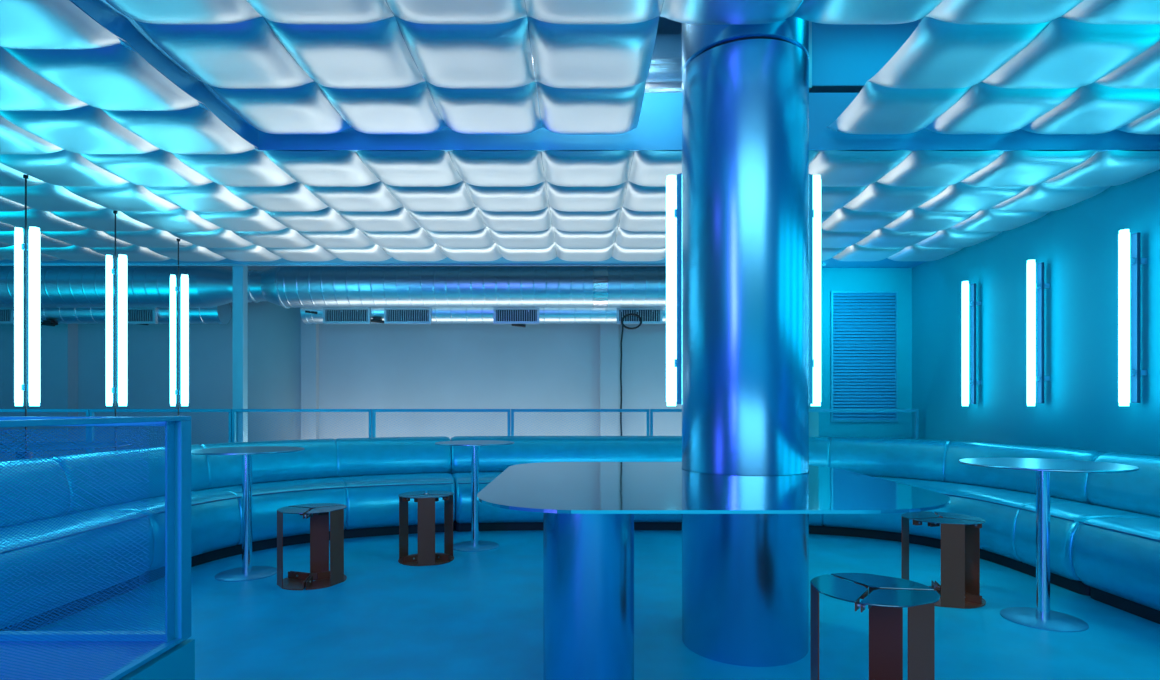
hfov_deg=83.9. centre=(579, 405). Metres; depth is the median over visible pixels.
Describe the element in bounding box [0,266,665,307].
duct
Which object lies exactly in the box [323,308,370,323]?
grille
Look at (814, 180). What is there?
tube light
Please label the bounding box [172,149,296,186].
ceiling panel
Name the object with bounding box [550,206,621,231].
ceiling panel
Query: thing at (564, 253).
ceiling panel
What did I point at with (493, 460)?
banquette
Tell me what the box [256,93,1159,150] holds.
ceiling
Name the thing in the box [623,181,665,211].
ceiling panel
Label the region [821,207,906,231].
ceiling panel
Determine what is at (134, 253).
ceiling panel
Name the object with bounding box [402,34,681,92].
duct
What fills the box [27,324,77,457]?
trim
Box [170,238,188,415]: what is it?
tube light
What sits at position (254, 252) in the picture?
ceiling panel
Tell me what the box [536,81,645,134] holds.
ceiling panel
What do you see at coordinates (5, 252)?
ceiling panel
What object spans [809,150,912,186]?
ceiling panel
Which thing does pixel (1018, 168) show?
ceiling panel
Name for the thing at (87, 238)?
ceiling panel
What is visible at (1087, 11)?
ceiling panel
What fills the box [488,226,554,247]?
ceiling panel
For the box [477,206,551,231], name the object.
ceiling panel
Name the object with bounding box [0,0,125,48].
ceiling panel
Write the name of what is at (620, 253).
ceiling panel
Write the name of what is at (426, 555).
stool
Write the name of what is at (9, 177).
ceiling panel
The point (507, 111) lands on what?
ceiling panel
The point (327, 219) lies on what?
ceiling panel
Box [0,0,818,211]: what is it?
ceiling
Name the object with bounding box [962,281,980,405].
tube light
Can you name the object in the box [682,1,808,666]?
round column
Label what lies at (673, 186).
tube light
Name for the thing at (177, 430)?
guardrail
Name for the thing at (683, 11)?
ceiling panel
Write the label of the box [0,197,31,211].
ceiling panel
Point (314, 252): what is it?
ceiling panel
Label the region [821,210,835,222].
ceiling panel
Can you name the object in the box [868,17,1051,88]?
ceiling panel
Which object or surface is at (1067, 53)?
ceiling panel
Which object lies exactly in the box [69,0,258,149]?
ceiling
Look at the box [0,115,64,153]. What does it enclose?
ceiling panel
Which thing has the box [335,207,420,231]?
ceiling panel
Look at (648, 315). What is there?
grille
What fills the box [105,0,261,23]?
ceiling panel
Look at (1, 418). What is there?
mesh panel
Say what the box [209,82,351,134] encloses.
ceiling panel
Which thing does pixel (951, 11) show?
ceiling panel
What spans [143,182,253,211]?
ceiling panel
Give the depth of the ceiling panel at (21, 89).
3.04 m
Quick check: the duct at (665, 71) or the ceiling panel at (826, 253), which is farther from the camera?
the ceiling panel at (826, 253)
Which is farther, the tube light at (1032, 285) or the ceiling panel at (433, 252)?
the ceiling panel at (433, 252)
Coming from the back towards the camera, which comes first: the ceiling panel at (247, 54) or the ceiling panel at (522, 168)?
the ceiling panel at (522, 168)
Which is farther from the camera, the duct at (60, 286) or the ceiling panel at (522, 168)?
the duct at (60, 286)
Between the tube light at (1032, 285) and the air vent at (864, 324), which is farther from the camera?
the air vent at (864, 324)
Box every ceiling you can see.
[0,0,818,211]
[0,255,926,267]
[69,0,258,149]
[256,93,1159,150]
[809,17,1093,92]
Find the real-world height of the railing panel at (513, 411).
1.068 m
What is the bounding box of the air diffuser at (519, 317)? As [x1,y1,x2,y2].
[300,308,665,326]
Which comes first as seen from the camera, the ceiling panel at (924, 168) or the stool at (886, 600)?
the stool at (886, 600)
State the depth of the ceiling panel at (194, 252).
6.25 m
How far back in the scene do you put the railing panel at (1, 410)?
6.92 m
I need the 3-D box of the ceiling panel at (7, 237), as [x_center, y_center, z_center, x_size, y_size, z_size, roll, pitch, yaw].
[-4.995,-1.504,5.810,0.558,0.072,0.558,0,0,0]
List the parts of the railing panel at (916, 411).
rail, post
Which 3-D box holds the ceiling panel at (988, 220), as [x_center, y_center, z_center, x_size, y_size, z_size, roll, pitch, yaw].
[3.405,-1.504,5.250,0.558,0.072,0.558,0,0,0]
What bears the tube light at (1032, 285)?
attached to the wall at (1077, 244)
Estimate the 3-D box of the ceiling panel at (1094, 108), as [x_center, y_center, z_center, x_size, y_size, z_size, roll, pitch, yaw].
[2.857,-1.611,3.550,0.558,0.077,0.543,0,0,0]
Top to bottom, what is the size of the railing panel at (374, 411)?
1.068 m
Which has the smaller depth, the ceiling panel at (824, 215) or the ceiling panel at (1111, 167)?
the ceiling panel at (1111, 167)
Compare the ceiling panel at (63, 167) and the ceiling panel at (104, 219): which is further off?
the ceiling panel at (104, 219)
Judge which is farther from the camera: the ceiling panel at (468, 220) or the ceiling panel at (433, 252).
the ceiling panel at (433, 252)
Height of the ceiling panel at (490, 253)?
0.072 m
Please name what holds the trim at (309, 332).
attached to the wall at (362, 366)
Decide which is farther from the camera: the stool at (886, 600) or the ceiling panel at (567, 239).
the ceiling panel at (567, 239)
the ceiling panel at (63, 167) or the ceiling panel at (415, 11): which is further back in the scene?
the ceiling panel at (63, 167)
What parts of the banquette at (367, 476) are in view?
backrest, seat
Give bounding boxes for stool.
[277,503,346,589]
[398,490,453,565]
[810,573,939,679]
[901,511,985,608]
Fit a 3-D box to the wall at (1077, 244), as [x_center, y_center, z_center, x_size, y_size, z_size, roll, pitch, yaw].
[3.775,-0.800,2.000,0.150,3.800,14.000,0,0,0]
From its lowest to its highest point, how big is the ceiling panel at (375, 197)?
0.072 m
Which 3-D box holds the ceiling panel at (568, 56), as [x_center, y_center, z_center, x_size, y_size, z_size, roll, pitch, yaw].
[0.057,-1.611,3.005,0.558,0.077,0.543,0,0,0]
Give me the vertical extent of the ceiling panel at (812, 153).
0.072 m
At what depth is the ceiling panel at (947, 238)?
5.70 m
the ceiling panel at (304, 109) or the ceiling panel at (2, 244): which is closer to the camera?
the ceiling panel at (304, 109)
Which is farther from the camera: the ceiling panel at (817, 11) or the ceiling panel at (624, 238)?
the ceiling panel at (624, 238)
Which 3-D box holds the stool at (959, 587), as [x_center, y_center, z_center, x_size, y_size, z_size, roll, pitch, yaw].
[2.085,0.870,3.710,0.424,0.459,0.424,0,0,0]
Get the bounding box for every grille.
[0,308,13,323]
[127,308,157,323]
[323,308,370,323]
[384,308,431,323]
[493,308,538,323]
[617,308,662,323]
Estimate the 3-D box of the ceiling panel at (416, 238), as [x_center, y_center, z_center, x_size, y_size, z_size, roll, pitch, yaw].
[-1.635,-1.504,5.810,0.558,0.072,0.558,0,0,0]
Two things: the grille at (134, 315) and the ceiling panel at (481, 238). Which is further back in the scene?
the grille at (134, 315)
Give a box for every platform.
[0,641,163,679]
[118,639,194,679]
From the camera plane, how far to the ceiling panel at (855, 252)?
6.25 m
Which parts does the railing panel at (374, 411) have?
post, rail, post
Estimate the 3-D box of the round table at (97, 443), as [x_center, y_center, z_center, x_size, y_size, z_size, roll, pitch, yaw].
[-4.480,0.713,5.200,1.400,0.775,1.400,0,0,0]
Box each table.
[0,442,129,459]
[191,446,303,581]
[435,440,513,551]
[477,462,949,679]
[958,458,1138,631]
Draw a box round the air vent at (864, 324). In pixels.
[831,291,897,421]
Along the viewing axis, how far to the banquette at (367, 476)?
5.26 m
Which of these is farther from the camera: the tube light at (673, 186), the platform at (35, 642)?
the tube light at (673, 186)
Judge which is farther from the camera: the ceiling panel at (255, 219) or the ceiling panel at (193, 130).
the ceiling panel at (255, 219)
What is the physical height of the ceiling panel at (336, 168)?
0.072 m
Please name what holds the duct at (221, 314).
hanging from the ceiling at (665, 25)
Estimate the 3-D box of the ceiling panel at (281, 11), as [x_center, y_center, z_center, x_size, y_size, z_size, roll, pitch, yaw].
[-1.063,-1.611,2.459,0.558,0.077,0.543,0,0,0]
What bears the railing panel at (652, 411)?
on the floor
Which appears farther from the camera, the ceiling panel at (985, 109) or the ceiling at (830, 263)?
the ceiling at (830, 263)
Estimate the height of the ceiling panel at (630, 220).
0.072 m
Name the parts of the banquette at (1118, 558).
seat, backrest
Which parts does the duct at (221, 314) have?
damper handle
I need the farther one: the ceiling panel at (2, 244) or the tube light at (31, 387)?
the ceiling panel at (2, 244)
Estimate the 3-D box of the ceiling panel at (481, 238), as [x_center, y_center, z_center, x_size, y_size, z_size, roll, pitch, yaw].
[-1.075,-1.504,5.810,0.558,0.072,0.558,0,0,0]
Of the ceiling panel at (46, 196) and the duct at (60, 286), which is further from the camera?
the duct at (60, 286)
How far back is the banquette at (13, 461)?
3.47 m
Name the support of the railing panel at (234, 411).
on the floor
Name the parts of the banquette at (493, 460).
backrest, seat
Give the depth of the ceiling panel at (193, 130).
3.46 m
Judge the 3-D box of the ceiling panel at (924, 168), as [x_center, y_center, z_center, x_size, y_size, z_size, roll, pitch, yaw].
[2.285,-1.504,4.130,0.558,0.072,0.558,0,0,0]
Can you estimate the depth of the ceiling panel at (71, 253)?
6.26 m
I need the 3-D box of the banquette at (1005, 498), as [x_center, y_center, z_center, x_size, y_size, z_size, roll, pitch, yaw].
[2.616,0.705,5.359,1.839,0.790,3.498,0,0,-42]
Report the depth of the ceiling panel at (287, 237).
5.70 m
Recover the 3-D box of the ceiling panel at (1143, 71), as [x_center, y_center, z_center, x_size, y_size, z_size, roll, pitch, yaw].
[2.857,-1.611,3.005,0.558,0.077,0.543,0,0,0]
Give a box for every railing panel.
[0,409,88,455]
[89,409,231,452]
[232,409,371,442]
[372,409,510,438]
[511,409,649,435]
[650,409,681,435]
[809,409,918,438]
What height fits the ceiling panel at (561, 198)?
0.072 m
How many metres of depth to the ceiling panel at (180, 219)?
5.14 m
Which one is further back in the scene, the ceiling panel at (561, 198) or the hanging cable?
the hanging cable
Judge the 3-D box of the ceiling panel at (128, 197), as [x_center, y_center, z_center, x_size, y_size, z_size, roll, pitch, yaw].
[-3.315,-1.504,4.690,0.558,0.072,0.558,0,0,0]
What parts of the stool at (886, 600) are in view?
leg, seat plate, seat plate, leg, seat plate, leg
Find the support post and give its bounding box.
[233,266,247,441]
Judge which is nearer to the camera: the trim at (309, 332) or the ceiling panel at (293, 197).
the ceiling panel at (293, 197)
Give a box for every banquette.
[0,457,153,630]
[51,436,454,584]
[451,436,681,531]
[809,437,1159,595]
[1072,452,1159,623]
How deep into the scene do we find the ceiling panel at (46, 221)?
5.16 m
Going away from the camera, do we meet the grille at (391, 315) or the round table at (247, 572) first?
the round table at (247, 572)
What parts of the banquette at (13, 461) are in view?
backrest, seat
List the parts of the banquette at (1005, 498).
backrest, seat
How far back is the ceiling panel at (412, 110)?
3.44 m
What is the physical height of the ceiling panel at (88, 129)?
0.072 m
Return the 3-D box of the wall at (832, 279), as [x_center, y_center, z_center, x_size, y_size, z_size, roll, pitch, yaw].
[3.180,-0.800,8.095,1.040,3.800,1.810,0,0,0]
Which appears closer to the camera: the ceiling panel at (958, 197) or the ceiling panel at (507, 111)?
the ceiling panel at (507, 111)
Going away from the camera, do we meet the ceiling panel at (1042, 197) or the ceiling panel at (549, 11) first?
the ceiling panel at (549, 11)
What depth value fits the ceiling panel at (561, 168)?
3.99 m
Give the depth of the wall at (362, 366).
9.00 m
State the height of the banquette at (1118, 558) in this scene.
0.790 m
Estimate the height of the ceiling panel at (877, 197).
0.072 m
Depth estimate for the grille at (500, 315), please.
8.27 m
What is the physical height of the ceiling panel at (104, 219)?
0.072 m
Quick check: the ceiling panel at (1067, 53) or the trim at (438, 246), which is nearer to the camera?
the ceiling panel at (1067, 53)
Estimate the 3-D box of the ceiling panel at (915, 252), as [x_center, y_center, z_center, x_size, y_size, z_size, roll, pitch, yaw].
[3.405,-1.504,6.370,0.558,0.072,0.558,0,0,0]
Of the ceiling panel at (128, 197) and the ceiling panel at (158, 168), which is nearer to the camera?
the ceiling panel at (158, 168)
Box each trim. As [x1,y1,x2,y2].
[0,246,825,265]
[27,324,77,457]
[301,318,318,439]
[600,226,618,435]
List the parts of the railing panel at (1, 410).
rail, post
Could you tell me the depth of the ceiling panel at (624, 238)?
5.70 m
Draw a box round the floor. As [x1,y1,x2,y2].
[34,530,1159,679]
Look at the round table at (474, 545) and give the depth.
5.02 m
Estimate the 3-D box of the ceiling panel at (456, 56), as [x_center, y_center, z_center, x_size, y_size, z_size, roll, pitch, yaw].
[-0.503,-1.611,3.005,0.558,0.077,0.543,0,0,0]
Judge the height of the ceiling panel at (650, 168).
0.072 m
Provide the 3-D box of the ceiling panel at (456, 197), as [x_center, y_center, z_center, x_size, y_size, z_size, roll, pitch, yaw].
[-1.075,-1.504,4.690,0.558,0.072,0.558,0,0,0]
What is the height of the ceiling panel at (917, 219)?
0.072 m
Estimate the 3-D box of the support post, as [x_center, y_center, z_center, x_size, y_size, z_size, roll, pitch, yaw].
[-3.720,-0.220,7.060,0.180,2.639,0.160,0,0,0]
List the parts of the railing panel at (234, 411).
post, rail, post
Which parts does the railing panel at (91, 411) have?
post, rail, post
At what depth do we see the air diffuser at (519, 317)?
8.29 m
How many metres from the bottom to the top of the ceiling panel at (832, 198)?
0.072 m
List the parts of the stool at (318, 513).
leg, plate, seat plate, plate, seat plate, leg, seat plate, plate, leg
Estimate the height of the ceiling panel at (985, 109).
0.077 m
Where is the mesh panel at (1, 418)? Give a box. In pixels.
[0,417,164,640]
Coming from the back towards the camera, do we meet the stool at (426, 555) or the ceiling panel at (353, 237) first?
the ceiling panel at (353, 237)
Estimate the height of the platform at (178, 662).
0.388 m
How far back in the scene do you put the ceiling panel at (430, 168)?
3.99 m
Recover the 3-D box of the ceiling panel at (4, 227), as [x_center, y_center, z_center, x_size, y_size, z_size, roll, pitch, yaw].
[-4.995,-1.504,5.250,0.558,0.072,0.558,0,0,0]
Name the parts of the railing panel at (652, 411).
post, rail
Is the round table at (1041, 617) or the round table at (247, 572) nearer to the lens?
the round table at (1041, 617)
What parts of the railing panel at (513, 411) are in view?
post, rail, post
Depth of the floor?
3.31 m
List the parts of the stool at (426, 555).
leg, plate, seat plate, leg, plate, seat plate, seat plate, leg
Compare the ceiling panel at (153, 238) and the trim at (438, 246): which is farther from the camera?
the trim at (438, 246)
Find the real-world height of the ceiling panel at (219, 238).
0.072 m
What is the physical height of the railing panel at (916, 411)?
1.068 m
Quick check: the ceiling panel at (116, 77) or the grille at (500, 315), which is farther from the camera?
the grille at (500, 315)
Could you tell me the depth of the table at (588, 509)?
2.10 m
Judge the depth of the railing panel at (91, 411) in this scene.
6.92 m
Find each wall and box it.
[0,213,681,460]
[809,268,911,438]
[912,151,1159,455]
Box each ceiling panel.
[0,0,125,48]
[0,47,87,110]
[0,105,158,153]
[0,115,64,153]
[0,150,128,186]
[0,163,45,186]
[0,183,105,211]
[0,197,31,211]
[0,208,87,231]
[0,222,14,231]
[0,229,71,247]
[0,242,12,247]
[0,245,59,260]
[2,42,202,110]
[40,228,132,247]
[40,245,114,260]
[49,208,153,231]
[63,182,180,211]
[79,149,212,186]
[89,245,171,260]
[101,104,257,153]
[103,228,193,247]
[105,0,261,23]
[121,208,220,231]
[134,17,313,88]
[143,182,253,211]
[148,245,225,260]
[168,228,253,247]
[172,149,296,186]
[193,207,287,231]
[205,244,280,260]
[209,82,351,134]
[223,182,328,211]
[232,228,313,247]
[246,0,393,23]
[262,150,379,186]
[264,17,424,88]
[264,244,336,260]
[265,207,353,231]
[297,227,374,247]
[303,181,402,211]
[317,81,447,134]
[323,244,391,260]
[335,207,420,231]
[355,150,462,186]
[360,227,434,247]
[380,243,446,260]
[384,181,475,211]
[386,0,526,23]
[396,17,535,88]
[406,206,486,231]
[424,227,494,247]
[426,81,541,134]
[438,243,502,260]
[448,150,544,186]
[464,181,548,211]
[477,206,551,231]
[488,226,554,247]
[496,243,556,260]
[525,0,663,23]
[528,17,658,88]
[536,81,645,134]
[541,150,633,186]
[546,181,626,211]
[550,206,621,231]
[553,227,617,247]
[555,243,613,260]
[612,243,665,260]
[615,227,665,247]
[618,206,665,231]
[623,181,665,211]
[628,150,681,186]
[660,0,802,23]
[793,0,942,23]
[809,150,819,163]
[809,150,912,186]
[821,184,869,211]
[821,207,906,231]
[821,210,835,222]
[821,229,873,247]
[821,247,846,260]
[826,81,971,134]
[832,244,904,260]
[843,181,949,211]
[856,228,937,247]
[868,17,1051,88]
[877,150,1004,186]
[883,207,978,231]
[888,244,962,260]
[916,228,1002,247]
[918,182,1028,211]
[925,0,1083,23]
[925,82,1079,134]
[950,208,1050,231]
[960,150,1097,186]
[981,17,1159,88]
[991,182,1109,211]
[1021,83,1159,134]
[1044,150,1159,186]
[1061,0,1159,23]
[1094,41,1159,88]
[1117,108,1159,134]
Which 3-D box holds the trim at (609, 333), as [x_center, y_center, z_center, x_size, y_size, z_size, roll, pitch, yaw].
[0.405,-0.800,8.930,0.251,3.800,0.140,0,0,0]
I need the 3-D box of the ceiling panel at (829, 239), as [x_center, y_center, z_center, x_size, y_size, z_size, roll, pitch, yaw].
[2.285,-1.504,5.810,0.558,0.072,0.558,0,0,0]
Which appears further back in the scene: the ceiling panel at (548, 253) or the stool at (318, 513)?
the ceiling panel at (548, 253)
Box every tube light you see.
[14,174,39,458]
[106,210,126,450]
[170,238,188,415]
[666,173,681,405]
[809,174,820,405]
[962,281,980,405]
[1027,260,1049,405]
[1118,229,1146,405]
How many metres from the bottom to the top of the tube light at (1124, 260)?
1.150 m
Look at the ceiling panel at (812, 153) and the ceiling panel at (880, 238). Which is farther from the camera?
the ceiling panel at (880, 238)
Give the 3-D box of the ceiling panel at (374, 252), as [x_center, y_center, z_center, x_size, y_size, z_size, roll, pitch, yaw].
[-2.195,-1.504,6.370,0.558,0.072,0.558,0,0,0]
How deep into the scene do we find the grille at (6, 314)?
8.27 m
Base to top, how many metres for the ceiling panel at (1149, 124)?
0.077 m
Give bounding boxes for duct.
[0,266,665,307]
[0,303,230,325]
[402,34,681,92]
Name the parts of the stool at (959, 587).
leg, seat plate, seat plate, leg, plate, seat plate, leg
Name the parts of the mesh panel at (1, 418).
rail, rail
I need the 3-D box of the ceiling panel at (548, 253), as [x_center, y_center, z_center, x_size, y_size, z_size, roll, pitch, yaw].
[-0.515,-1.504,6.370,0.558,0.072,0.558,0,0,0]
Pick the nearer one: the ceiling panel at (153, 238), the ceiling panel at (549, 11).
the ceiling panel at (549, 11)
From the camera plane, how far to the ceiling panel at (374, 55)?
2.90 m
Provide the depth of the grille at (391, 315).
8.27 m
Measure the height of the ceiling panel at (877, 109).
0.077 m
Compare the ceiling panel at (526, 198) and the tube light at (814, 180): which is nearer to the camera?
the tube light at (814, 180)
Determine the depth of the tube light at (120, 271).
4.91 m
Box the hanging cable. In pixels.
[620,313,641,435]

